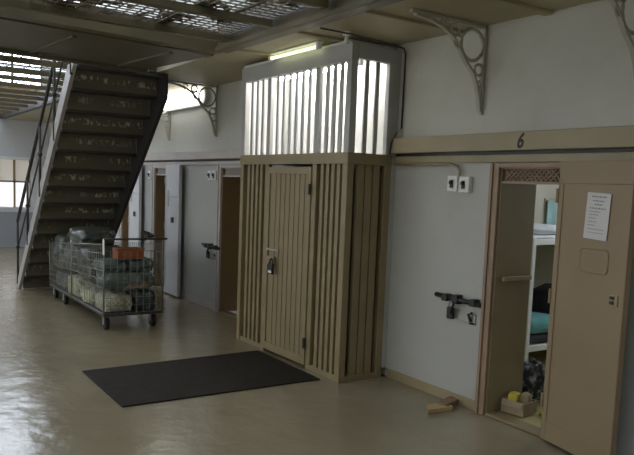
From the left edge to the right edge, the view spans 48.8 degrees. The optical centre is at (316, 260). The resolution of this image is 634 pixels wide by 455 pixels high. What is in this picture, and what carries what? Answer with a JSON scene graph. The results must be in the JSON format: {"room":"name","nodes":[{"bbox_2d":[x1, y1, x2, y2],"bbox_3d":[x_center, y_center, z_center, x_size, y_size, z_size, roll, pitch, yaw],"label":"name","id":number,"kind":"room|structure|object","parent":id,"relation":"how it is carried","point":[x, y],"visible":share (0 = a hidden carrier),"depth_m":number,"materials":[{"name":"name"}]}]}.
{"room":"prison interior","nodes":[
{"label":"prison interior","id":0,"kind":"room"},
{"bbox_2d":[0,59,48,246],"bbox_3d":[-11.237,-3.793,14.046,11.160,7.200,0.330,-2,7,-34],"label":"wall","id":1,"kind":"structure","parent":0,"point":[17,137],"depth_m":16.84,"materials":[{"name":"paint"}]},
{"bbox_2d":[0,159,30,207],"bbox_3d":[-8.064,-1.848,16.376,2.560,1.170,0.120,-2,7,-34],"label":"window","id":2,"kind":"structure","parent":1,"relation":"in","point":[13,173],"depth_m":16.86,"materials":[{"name":"white glass"}]},
{"bbox_2d":[0,156,35,160],"bbox_3d":[-7.969,-2.420,16.206,2.720,0.070,0.140,-2,7,-34],"label":"trim","id":3,"kind":"structure","parent":1,"relation":"attached to","point":[1,157],"depth_m":16.66,"materials":[{"name":"white paint"}]},
{"bbox_2d":[0,53,41,85],"bbox_3d":[-9.716,-5.423,14.789,7.450,2.640,0.120,-2,7,-34],"label":"window","id":4,"kind":"structure","parent":1,"relation":"in","point":[0,53],"depth_m":16.68,"materials":[{"name":"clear glass"}]},
{"bbox_2d":[0,68,156,118],"bbox_3d":[-4.699,-2.953,12.431,0.099,0.300,9.840,-2,7,-34],"label":"trim","id":5,"kind":"structure","parent":1,"relation":"attached to","point":[31,107],"depth_m":13.59,"materials":[{"name":"metal"}]},
{"bbox_2d":[0,53,77,115],"bbox_3d":[-7.018,-2.802,11.038,5.330,0.093,9.416,-2,7,-34],"label":"safety net","id":6,"kind":"object","parent":5,"relation":"attached to","point":[6,107],"visible":0.58,"depth_m":9.89,"materials":[{"name":"metal"}]},
{"bbox_2d":[0,247,573,454],"bbox_3d":[-3.863,1.033,6.087,14.300,0.162,22.100,-2,7,-34],"label":"floor","id":7,"kind":"structure","parent":0,"point":[49,406],"depth_m":5.49,"materials":[{"name":"paint"}]},
{"bbox_2d":[15,0,167,288],"bbox_3d":[-3.260,-1.386,9.687,1.164,3.958,3.376,-2,7,-34],"label":"staircase","id":8,"kind":"structure","parent":7,"relation":"on","point":[110,120],"depth_m":9.21,"materials":[{"name":"metal"}]},
{"bbox_2d":[49,238,166,328],"bbox_3d":[-2.826,0.133,9.206,0.760,1.071,2.572,-2,7,-34],"label":"trolley","id":9,"kind":"object","parent":7,"relation":"on","point":[106,315],"visible":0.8,"depth_m":8.35,"materials":[{"name":"metal"}]},
{"bbox_2d":[52,232,69,269],"bbox_3d":[-3.417,-0.157,9.874,0.575,0.523,0.657,-2,7,-34],"label":"wrapped bundle","id":10,"kind":"object","parent":9,"relation":"in","point":[57,253],"visible":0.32,"depth_m":9.61,"materials":[{"name":"plastic"}]},
{"bbox_2d":[56,270,77,289],"bbox_3d":[-3.433,0.259,9.782,0.338,0.251,0.665,-2,7,-34],"label":"cloth bundle","id":11,"kind":"object","parent":9,"relation":"on","point":[60,271],"visible":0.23,"depth_m":9.63,"materials":[{"name":"fabric"}]},
{"bbox_2d":[64,241,83,270],"bbox_3d":[-3.086,-0.074,9.380,0.576,0.389,0.711,-2,7,-34],"label":"wrapped bundle","id":12,"kind":"object","parent":9,"relation":"in","point":[67,257],"visible":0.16,"depth_m":9.13,"materials":[{"name":"plastic"}]},
{"bbox_2d":[68,226,114,245],"bbox_3d":[-2.921,-0.323,9.059,0.521,0.223,0.829,-2,7,-34],"label":"wrapped bundle","id":13,"kind":"object","parent":12,"relation":"on","point":[80,234],"visible":0.9,"depth_m":8.79,"materials":[{"name":"plastic"}]},
{"bbox_2d":[67,274,93,296],"bbox_3d":[-3.104,0.318,9.256,0.330,0.269,0.636,-2,7,-34],"label":"cloth bundle","id":14,"kind":"object","parent":9,"relation":"on","point":[86,280],"visible":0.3,"depth_m":9.05,"materials":[{"name":"beige fabric"}]},
{"bbox_2d":[80,284,106,304],"bbox_3d":[-2.776,0.416,8.773,0.328,0.203,0.661,-2,7,-34],"label":"cloth bundle","id":15,"kind":"object","parent":9,"relation":"on","point":[99,289],"visible":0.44,"depth_m":8.58,"materials":[{"name":"beige fabric"}]},
{"bbox_2d":[76,245,116,279],"bbox_3d":[-2.724,0.002,8.847,0.570,0.418,0.704,-2,7,-34],"label":"wrapped bundle","id":16,"kind":"object","parent":9,"relation":"in","point":[80,266],"visible":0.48,"depth_m":8.57,"materials":[{"name":"plastic"}]},
{"bbox_2d":[102,238,104,254],"bbox_3d":[-2.411,-0.152,7.891,0.006,0.190,0.060,-2,7,-34],"label":"tag","id":17,"kind":"object","parent":9,"relation":"attached to","point":[103,241],"visible":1,"depth_m":7.88,"materials":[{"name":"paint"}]},
{"bbox_2d":[95,291,131,311],"bbox_3d":[-2.421,0.477,8.310,0.372,0.206,0.506,-2,7,-34],"label":"cloth bundle","id":18,"kind":"object","parent":9,"relation":"on","point":[116,300],"visible":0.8,"depth_m":8.14,"materials":[{"name":"beige fabric"}]},
{"bbox_2d":[124,275,148,288],"bbox_3d":[-2.116,0.251,8.188,0.300,0.150,0.028,-2,7,-34],"label":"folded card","id":19,"kind":"object","parent":9,"relation":"in","point":[133,284],"visible":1,"depth_m":8.19,"materials":[{"name":"brown cardboard"}]},
{"bbox_2d":[126,289,155,310],"bbox_3d":[-2.135,0.441,8.446,0.285,0.271,0.464,-2,7,-34],"label":"bundle","id":20,"kind":"object","parent":9,"relation":"in","point":[134,293],"visible":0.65,"depth_m":8.27,"materials":[{"name":"black fabric"}]},
{"bbox_2d":[93,270,155,289],"bbox_3d":[-2.318,0.205,8.371,0.667,0.226,0.556,-2,7,-34],"label":"bundle","id":21,"kind":"object","parent":20,"relation":"on","point":[149,278],"visible":0.59,"depth_m":8.13,"materials":[{"name":"grey fabric"}]},
{"bbox_2d":[92,258,126,272],"bbox_3d":[-2.454,0.050,8.274,0.342,0.145,0.518,-2,7,-34],"label":"bundle","id":22,"kind":"object","parent":21,"relation":"on","point":[121,263],"visible":0.76,"depth_m":8.10,"materials":[{"name":"grey fabric"}]},
{"bbox_2d":[123,257,153,270],"bbox_3d":[-2.189,0.032,8.452,0.359,0.163,0.528,-2,7,-34],"label":"bundle","id":23,"kind":"object","parent":21,"relation":"on","point":[148,263],"visible":0.53,"depth_m":8.25,"materials":[{"name":"grey fabric"}]},
{"bbox_2d":[112,247,144,259],"bbox_3d":[-2.218,-0.086,8.216,0.330,0.135,0.212,-2,7,-34],"label":"box","id":24,"kind":"object","parent":23,"relation":"on","point":[132,251],"visible":0.94,"depth_m":8.14,"materials":[{"name":"cardboard"}]},
{"bbox_2d":[143,230,152,237],"bbox_3d":[-1.981,-0.310,8.171,0.104,0.086,0.060,-2,7,-34],"label":"clamp","id":25,"kind":"object","parent":9,"relation":"attached to","point":[144,231],"visible":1,"depth_m":8.16,"materials":[{"name":"black metal"}]},
{"bbox_2d":[82,350,319,406],"bbox_3d":[-1.050,1.040,6.345,1.840,0.011,1.200,-2,7,-34],"label":"rubber mat","id":26,"kind":"object","parent":7,"relation":"on","point":[155,382],"visible":1,"depth_m":6.25,"materials":[{"name":"black rubber"}]},
{"bbox_2d":[236,39,397,382],"bbox_3d":[-0.086,-0.509,7.063,0.574,3.015,2.011,-2,7,-34],"label":"cage","id":27,"kind":"object","parent":7,"relation":"on","point":[324,231],"visible":1,"depth_m":6.58,"materials":[{"name":"beige paint"}]},
{"bbox_2d":[268,258,273,274],"bbox_3d":[-0.470,0.058,7.116,0.033,0.168,0.080,-2,7,-34],"label":"padlock","id":28,"kind":"object","parent":27,"relation":"attached to","point":[270,265],"visible":1,"depth_m":7.09,"materials":[{"name":"black metal"}]},
{"bbox_2d":[281,70,315,81],"bbox_3d":[-0.166,-1.905,7.223,0.070,0.053,0.659,-2,7,-34],"label":"strip light","id":29,"kind":"object","parent":27,"relation":"attached to","point":[314,72],"depth_m":7.21,"materials":[{"name":"white paint"}]},
{"bbox_2d":[324,64,346,71],"bbox_3d":[0.205,-1.836,6.672,0.070,0.044,0.365,-2,7,-34],"label":"strip light","id":30,"kind":"object","parent":27,"relation":"attached to","point":[339,66],"depth_m":6.71,"materials":[{"name":"white paint"}]},
{"bbox_2d":[358,60,363,65],"bbox_3d":[0.429,-1.787,6.339,0.070,0.052,0.078,-2,7,-34],"label":"strip light","id":31,"kind":"object","parent":27,"relation":"attached to","point":[360,62],"depth_m":6.36,"materials":[{"name":"white paint"}]},
{"bbox_2d":[427,404,452,413],"bbox_3d":[0.970,1.185,5.611,0.280,0.035,0.117,-1,7,-29],"label":"wedge","id":32,"kind":"object","parent":7,"relation":"on","point":[431,408],"visible":0.84,"depth_m":5.57,"materials":[{"name":"beige wood"}]},
{"bbox_2d":[437,396,457,406],"bbox_3d":[1.080,1.169,5.723,0.090,0.050,0.240,7,7,36],"label":"wood block","id":33,"kind":"object","parent":7,"relation":"on","point":[450,400],"visible":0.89,"depth_m":5.70,"materials":[{"name":"brown wood"}]},
{"bbox_2d":[501,397,536,416],"bbox_3d":[1.607,1.155,5.565,0.220,0.108,0.200,-3,8,-42],"label":"wooden crate","id":34,"kind":"object","parent":7,"relation":"on","point":[509,406],"visible":0.88,"depth_m":5.50,"materials":[{"name":"beige wood"}]},
{"bbox_2d":[508,391,519,402],"bbox_3d":[1.574,1.120,5.576,0.091,0.152,0.088,7,8,39],"label":"packet","id":35,"kind":"object","parent":34,"relation":"in","point":[514,396],"visible":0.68,"depth_m":5.54,"materials":[{"name":"yellow plastic"}]},
{"bbox_2d":[520,392,531,403],"bbox_3d":[1.666,1.125,5.567,0.090,0.152,0.084,7,8,39],"label":"packet","id":36,"kind":"object","parent":34,"relation":"in","point":[525,397],"visible":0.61,"depth_m":5.54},
{"bbox_2d":[522,357,545,399],"bbox_3d":[1.813,1.006,5.968,0.253,0.354,0.231,-2,7,-34],"label":"bag","id":37,"kind":"object","parent":7,"relation":"on","point":[533,369],"visible":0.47,"depth_m":5.87,"materials":[{"name":"black fabric"}]},
{"bbox_2d":[524,234,554,357],"bbox_3d":[2.574,0.373,7.522,1.775,1.348,0.740,-2,7,-34],"label":"bunk bed","id":38,"kind":"object","parent":7,"relation":"on","point":[533,342],"visible":0.08,"depth_m":6.78,"materials":[{"name":"white paint"}]},
{"bbox_2d":[530,311,548,333],"bbox_3d":[2.177,0.626,7.198,0.552,0.162,0.546,-2,7,-34],"label":"folded blanket","id":39,"kind":"object","parent":38,"relation":"on","point":[539,321],"visible":0.31,"depth_m":6.95,"materials":[{"name":"teal fabric"}]},
{"bbox_2d":[532,285,551,313],"bbox_3d":[2.602,0.474,7.549,0.503,0.421,0.581,-2,7,-34],"label":"cushion","id":40,"kind":"object","parent":38,"relation":"on","point":[540,304],"visible":0.18,"depth_m":7.45,"materials":[{"name":"black fabric"}]},
{"bbox_2d":[533,224,555,234],"bbox_3d":[2.224,-0.331,7.187,0.720,0.091,0.623,-2,7,-34],"label":"sheet","id":41,"kind":"object","parent":38,"relation":"on","point":[544,229],"visible":0.32,"depth_m":6.89,"materials":[{"name":"white fabric"}]},
{"bbox_2d":[7,0,600,122],"bbox_3d":[-0.831,-2.228,7.697,1.020,0.160,22.100,-2,7,-34],"label":"ceiling","id":42,"kind":"structure","parent":0,"point":[221,68],"depth_m":5.79,"materials":[{"name":"paint"}]},
{"bbox_2d":[0,0,220,73],"bbox_3d":[-4.007,-2.124,5.539,6.560,0.240,1.720,-3,8,-40],"label":"walkway","id":43,"kind":"object","parent":42,"relation":"attached to","point":[25,33],"visible":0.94,"depth_m":6.75,"materials":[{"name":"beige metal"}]},
{"bbox_2d":[268,40,323,60],"bbox_3d":[-0.220,-1.972,6.590,0.070,0.066,0.920,-2,7,-34],"label":"strip light","id":44,"kind":"object","parent":42,"relation":"attached to","point":[318,44],"visible":0.96,"depth_m":6.52,"materials":[{"name":"white paint"}]},
{"bbox_2d":[215,0,403,52],"bbox_3d":[1.952,-1.626,2.526,0.139,0.330,10.350,-2,7,-34],"label":"trim","id":45,"kind":"structure","parent":42,"relation":"attached to","point":[308,18],"depth_m":5.65,"materials":[{"name":"paint"}]},
{"bbox_2d":[0,0,328,42],"bbox_3d":[-1.787,-1.772,3.272,5.399,0.093,4.736,-2,7,-34],"label":"metal grating","id":46,"kind":"object","parent":45,"relation":"attached to","point":[205,8],"visible":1,"depth_m":5.64,"materials":[{"name":"metal"}]},
{"bbox_2d":[224,0,329,34],"bbox_3d":[0.367,-1.877,4.730,0.036,0.036,4.800,-2,7,-34],"label":"ceiling pipe","id":47,"kind":"object","parent":45,"relation":"attached to","point":[301,6],"visible":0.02,"depth_m":5.72,"materials":[{"name":"metal"}]},
{"bbox_2d":[343,31,350,44],"bbox_3d":[0.250,-1.857,5.830,0.068,0.100,0.070,-2,7,-34],"label":"ceiling rose","id":48,"kind":"object","parent":42,"relation":"attached to","point":[346,40],"visible":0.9,"depth_m":5.82,"materials":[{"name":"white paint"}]},
{"bbox_2d":[320,27,405,153],"bbox_3d":[0.398,-1.400,5.912,0.999,0.948,0.079,-3,8,-43],"label":"cable","id":49,"kind":"object","parent":42,"relation":"attached to","point":[320,27],"visible":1,"depth_m":6.18,"materials":[{"name":"black rubber"}]},
{"bbox_2d":[49,0,633,454],"bbox_3d":[-0.288,-2.437,8.157,0.405,6.600,22.300,-2,7,-34],"label":"wall","id":50,"kind":"structure","parent":0,"point":[571,67],"depth_m":5.78,"materials":[{"name":"paint"}]},
{"bbox_2d":[119,168,141,247],"bbox_3d":[-3.121,-0.674,12.375,0.512,1.985,1.200,-2,7,-34],"label":"door","id":51,"kind":"structure","parent":50,"relation":"in","point":[130,226],"depth_m":11.98,"materials":[{"name":"paint"}]},
{"bbox_2d":[52,161,239,165],"bbox_3d":[-3.494,-1.734,12.586,0.030,0.049,11.090,-2,7,-34],"label":"trim","id":52,"kind":"structure","parent":50,"relation":"attached to","point":[193,162],"depth_m":9.88,"materials":[{"name":"paint"}]},
{"bbox_2d":[141,231,153,245],"bbox_3d":[-2.804,-0.358,11.571,0.086,0.222,0.511,-2,7,-34],"label":"bolt","id":53,"kind":"object","parent":50,"relation":"attached to","point":[142,232],"visible":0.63,"depth_m":11.57,"materials":[{"name":"black metal"}]},
{"bbox_2d":[147,171,151,178],"bbox_3d":[-2.739,-1.402,11.434,0.075,0.128,0.112,-2,7,-34],"label":"switch box","id":54,"kind":"object","parent":50,"relation":"attached to","point":[149,173],"visible":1,"depth_m":11.41,"materials":[{"name":"white paint"}]},
{"bbox_2d":[160,111,169,140],"bbox_3d":[-2.581,-2.173,10.528,0.780,0.681,0.034,-2,7,-34],"label":"iron bracket","id":55,"kind":"object","parent":50,"relation":"attached to","point":[165,112],"visible":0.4,"depth_m":10.72,"materials":[{"name":"metal"}]},
{"bbox_2d":[150,165,181,296],"bbox_3d":[-2.199,-0.492,11.006,0.512,1.985,1.280,-2,7,-34],"label":"door","id":56,"kind":"structure","parent":50,"relation":"in","point":[166,188],"depth_m":10.72,"materials":[{"name":"paint"}]},
{"bbox_2d":[156,168,165,174],"bbox_3d":[-2.412,-1.410,11.051,0.038,0.128,0.588,-2,7,-34],"label":"vent","id":57,"kind":"object","parent":56,"relation":"attached to","point":[159,171],"depth_m":11.14,"materials":[{"name":"metal"}]},
{"bbox_2d":[163,87,209,111],"bbox_3d":[-1.982,-2.346,10.182,0.160,0.270,1.640,-2,7,-34],"label":"window","id":58,"kind":"structure","parent":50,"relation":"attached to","point":[182,100],"depth_m":9.93,"materials":[{"name":"white glass"}]},
{"bbox_2d":[164,88,202,108],"bbox_3d":[-2.011,-2.345,10.162,0.090,0.200,1.500,-2,7,-34],"label":"diffuser","id":59,"kind":"object","parent":58,"relation":"attached to","point":[184,99],"depth_m":9.96,"materials":[{"name":"white"}]},
{"bbox_2d":[144,159,239,161],"bbox_3d":[-3.488,-1.772,12.585,0.020,0.025,11.090,-2,7,-34],"label":"trim","id":60,"kind":"structure","parent":50,"relation":"attached to","point":[203,159],"depth_m":9.99,"materials":[{"name":"black metal"}]},
{"bbox_2d":[144,149,240,160],"bbox_3d":[-3.513,-1.838,12.560,0.085,0.110,11.090,-2,7,-34],"label":"trim","id":61,"kind":"structure","parent":50,"relation":"attached to","point":[217,154],"depth_m":9.80,"materials":[{"name":"paint"}]},
{"bbox_2d":[168,79,217,136],"bbox_3d":[-1.665,-1.993,9.168,0.780,0.681,0.034,-2,7,-34],"label":"iron bracket","id":62,"kind":"object","parent":50,"relation":"attached to","point":[214,125],"visible":1,"depth_m":9.27,"materials":[{"name":"metal"}]},
{"bbox_2d":[180,292,213,309],"bbox_3d":[-1.385,0.648,9.567,0.012,0.085,3.230,-2,7,-34],"label":"baseboard","id":63,"kind":"structure","parent":50,"relation":"attached to","point":[204,303],"depth_m":10.05,"materials":[{"name":"paint"}]},
{"bbox_2d":[207,171,211,179],"bbox_3d":[-1.461,-1.160,9.537,0.075,0.128,0.112,-2,7,-34],"label":"switch box","id":64,"kind":"object","parent":50,"relation":"attached to","point":[209,174],"visible":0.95,"depth_m":9.51,"materials":[{"name":"white paint"}]},
{"bbox_2d":[201,243,219,259],"bbox_3d":[-1.464,-0.120,9.582,0.086,0.222,0.511,-2,7,-34],"label":"bolt","id":65,"kind":"object","parent":50,"relation":"attached to","point":[208,246],"visible":0.98,"depth_m":9.56,"materials":[{"name":"black metal"}]},
{"bbox_2d":[212,171,216,179],"bbox_3d":[-1.383,-1.145,9.422,0.075,0.128,0.112,-2,7,-34],"label":"switch box","id":66,"kind":"object","parent":50,"relation":"attached to","point":[214,173],"visible":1,"depth_m":9.40,"materials":[{"name":"white paint"}]},
{"bbox_2d":[214,165,240,318],"bbox_3d":[-0.821,-0.221,8.956,0.519,1.985,1.390,-2,7,-34],"label":"door","id":67,"kind":"structure","parent":50,"relation":"in","point":[228,193],"depth_m":9.43,"materials":[{"name":"paint"}]},
{"bbox_2d":[223,168,240,176],"bbox_3d":[-1.037,-1.139,9.011,0.038,0.128,0.678,-2,7,-34],"label":"vent","id":68,"kind":"object","parent":67,"relation":"attached to","point":[227,172],"depth_m":9.09,"materials":[{"name":"metal"}]},
{"bbox_2d":[381,47,401,367],"bbox_3d":[0.667,-0.456,6.409,0.056,2.934,0.055,-2,7,-34],"label":"trim","id":69,"kind":"structure","parent":50,"relation":"attached to","point":[398,66],"depth_m":6.39,"materials":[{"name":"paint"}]},
{"bbox_2d":[235,0,552,56],"bbox_3d":[0.428,-1.888,5.831,1.019,0.025,2.920,-2,7,-34],"label":"trim","id":70,"kind":"structure","parent":50,"relation":"attached to","point":[509,3],"depth_m":5.26,"materials":[{"name":"paint"}]},
{"bbox_2d":[394,163,460,175],"bbox_3d":[0.934,-0.781,5.979,0.037,0.103,0.811,-2,7,-34],"label":"conduit","id":71,"kind":"object","parent":50,"relation":"attached to","point":[395,164],"visible":1,"depth_m":5.91,"materials":[{"name":"grey metal"}]},
{"bbox_2d":[386,368,474,410],"bbox_3d":[0.969,1.111,6.074,0.012,0.085,1.135,-2,7,-34],"label":"baseboard","id":72,"kind":"structure","parent":50,"relation":"attached to","point":[463,401],"depth_m":6.06,"materials":[{"name":"beige paint"}]},
{"bbox_2d":[410,8,488,114],"bbox_3d":[0.985,-1.472,5.236,0.780,0.681,0.034,-2,7,-34],"label":"iron bracket","id":73,"kind":"object","parent":50,"relation":"attached to","point":[478,88],"visible":1,"depth_m":5.33,"materials":[{"name":"metal"}]},
{"bbox_2d":[447,176,459,191],"bbox_3d":[1.113,-0.629,5.720,0.075,0.128,0.112,-2,7,-34],"label":"switch box","id":74,"kind":"object","parent":50,"relation":"attached to","point":[453,181],"visible":0.98,"depth_m":5.70,"materials":[{"name":"white paint"}]},
{"bbox_2d":[434,292,480,325],"bbox_3d":[1.147,0.394,5.708,0.086,0.222,0.511,-2,7,-34],"label":"bolt","id":75,"kind":"object","parent":50,"relation":"attached to","point":[456,299],"visible":1,"depth_m":5.67,"materials":[{"name":"black metal"}]},
{"bbox_2d":[446,300,454,318],"bbox_3d":[1.107,0.404,5.773,0.028,0.156,0.068,-2,7,-34],"label":"padlock","id":76,"kind":"object","parent":75,"relation":"hanging from","point":[448,315],"visible":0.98,"depth_m":5.77,"materials":[{"name":"black metal"}]},
{"bbox_2d":[458,176,472,192],"bbox_3d":[1.185,-0.610,5.613,0.075,0.128,0.112,-2,7,-34],"label":"switch box","id":77,"kind":"object","parent":50,"relation":"attached to","point":[465,183],"visible":1,"depth_m":5.59,"materials":[{"name":"white paint"}]},
{"bbox_2d":[391,125,633,153],"bbox_3d":[3.179,-0.544,2.629,0.085,0.135,8.920,-2,7,-34],"label":"trim","id":78,"kind":"structure","parent":50,"relation":"attached to","point":[611,136],"depth_m":5.04,"materials":[{"name":"beige paint"}]},
{"bbox_2d":[517,132,523,147],"bbox_3d":[1.482,-0.872,5.071,0.002,0.115,0.060,-2,7,-34],"label":"number","id":79,"kind":"object","parent":78,"relation":"attached to","point":[522,134],"visible":1,"depth_m":5.07,"materials":[{"name":"black paint"}]},
{"bbox_2d":[395,152,633,162],"bbox_3d":[3.198,-0.423,2.657,0.030,0.059,8.920,-2,7,-34],"label":"trim","id":80,"kind":"structure","parent":50,"relation":"attached to","point":[555,157],"depth_m":5.16,"materials":[{"name":"beige paint"}]},
{"bbox_2d":[396,148,633,156],"bbox_3d":[3.203,-0.465,2.655,0.020,0.025,8.920,-2,7,-34],"label":"trim","id":81,"kind":"structure","parent":50,"relation":"attached to","point":[608,149],"depth_m":5.11,"materials":[{"name":"black metal"}]},
{"bbox_2d":[474,160,633,454],"bbox_3d":[1.821,0.302,5.010,0.530,1.985,1.316,-1,7,-26],"label":"door","id":82,"kind":"structure","parent":50,"relation":"in","point":[588,296],"depth_m":4.76,"materials":[{"name":"paint"}]},
{"bbox_2d":[502,168,559,184],"bbox_3d":[1.585,-0.623,5.121,0.038,0.128,0.538,-2,7,-34],"label":"vent","id":83,"kind":"object","parent":82,"relation":"attached to","point":[548,176],"depth_m":5.12,"materials":[{"name":"metal"}]},
{"bbox_2d":[583,192,611,240],"bbox_3d":[1.804,-0.284,4.495,0.003,0.308,0.213,0,7,-23],"label":"paper notice","id":84,"kind":"object","parent":82,"relation":"attached to","point":[598,204],"visible":1,"depth_m":4.49,"materials":[{"name":"grey paper"}]},
{"bbox_2d":[587,196,606,233],"bbox_3d":[1.803,-0.293,4.494,0.001,0.244,0.143,0,7,-23],"label":"print","id":85,"kind":"object","parent":84,"relation":"attached to","point":[592,196],"depth_m":4.50},
{"bbox_2d":[608,0,633,75],"bbox_3d":[1.724,-1.327,4.140,0.780,0.681,0.034,-2,7,-34],"label":"iron bracket","id":86,"kind":"object","parent":50,"relation":"attached to","point":[618,11],"visible":1,"depth_m":4.20,"materials":[{"name":"metal"}]},
{"bbox_2d":[533,184,558,286],"bbox_3d":[2.065,-0.329,7.656,2.835,2.700,0.100,-2,7,-34],"label":"wall","id":87,"kind":"structure","parent":0,"point":[544,258],"depth_m":7.96,"materials":[{"name":"paint"}]},
{"bbox_2d":[544,198,557,224],"bbox_3d":[2.825,-0.450,8.057,0.600,0.515,0.056,-2,7,-34],"label":"hanging towel","id":88,"kind":"object","parent":87,"relation":"hanging from","point":[551,216],"visible":0.2,"depth_m":7.93,"materials":[{"name":"teal fabric"}]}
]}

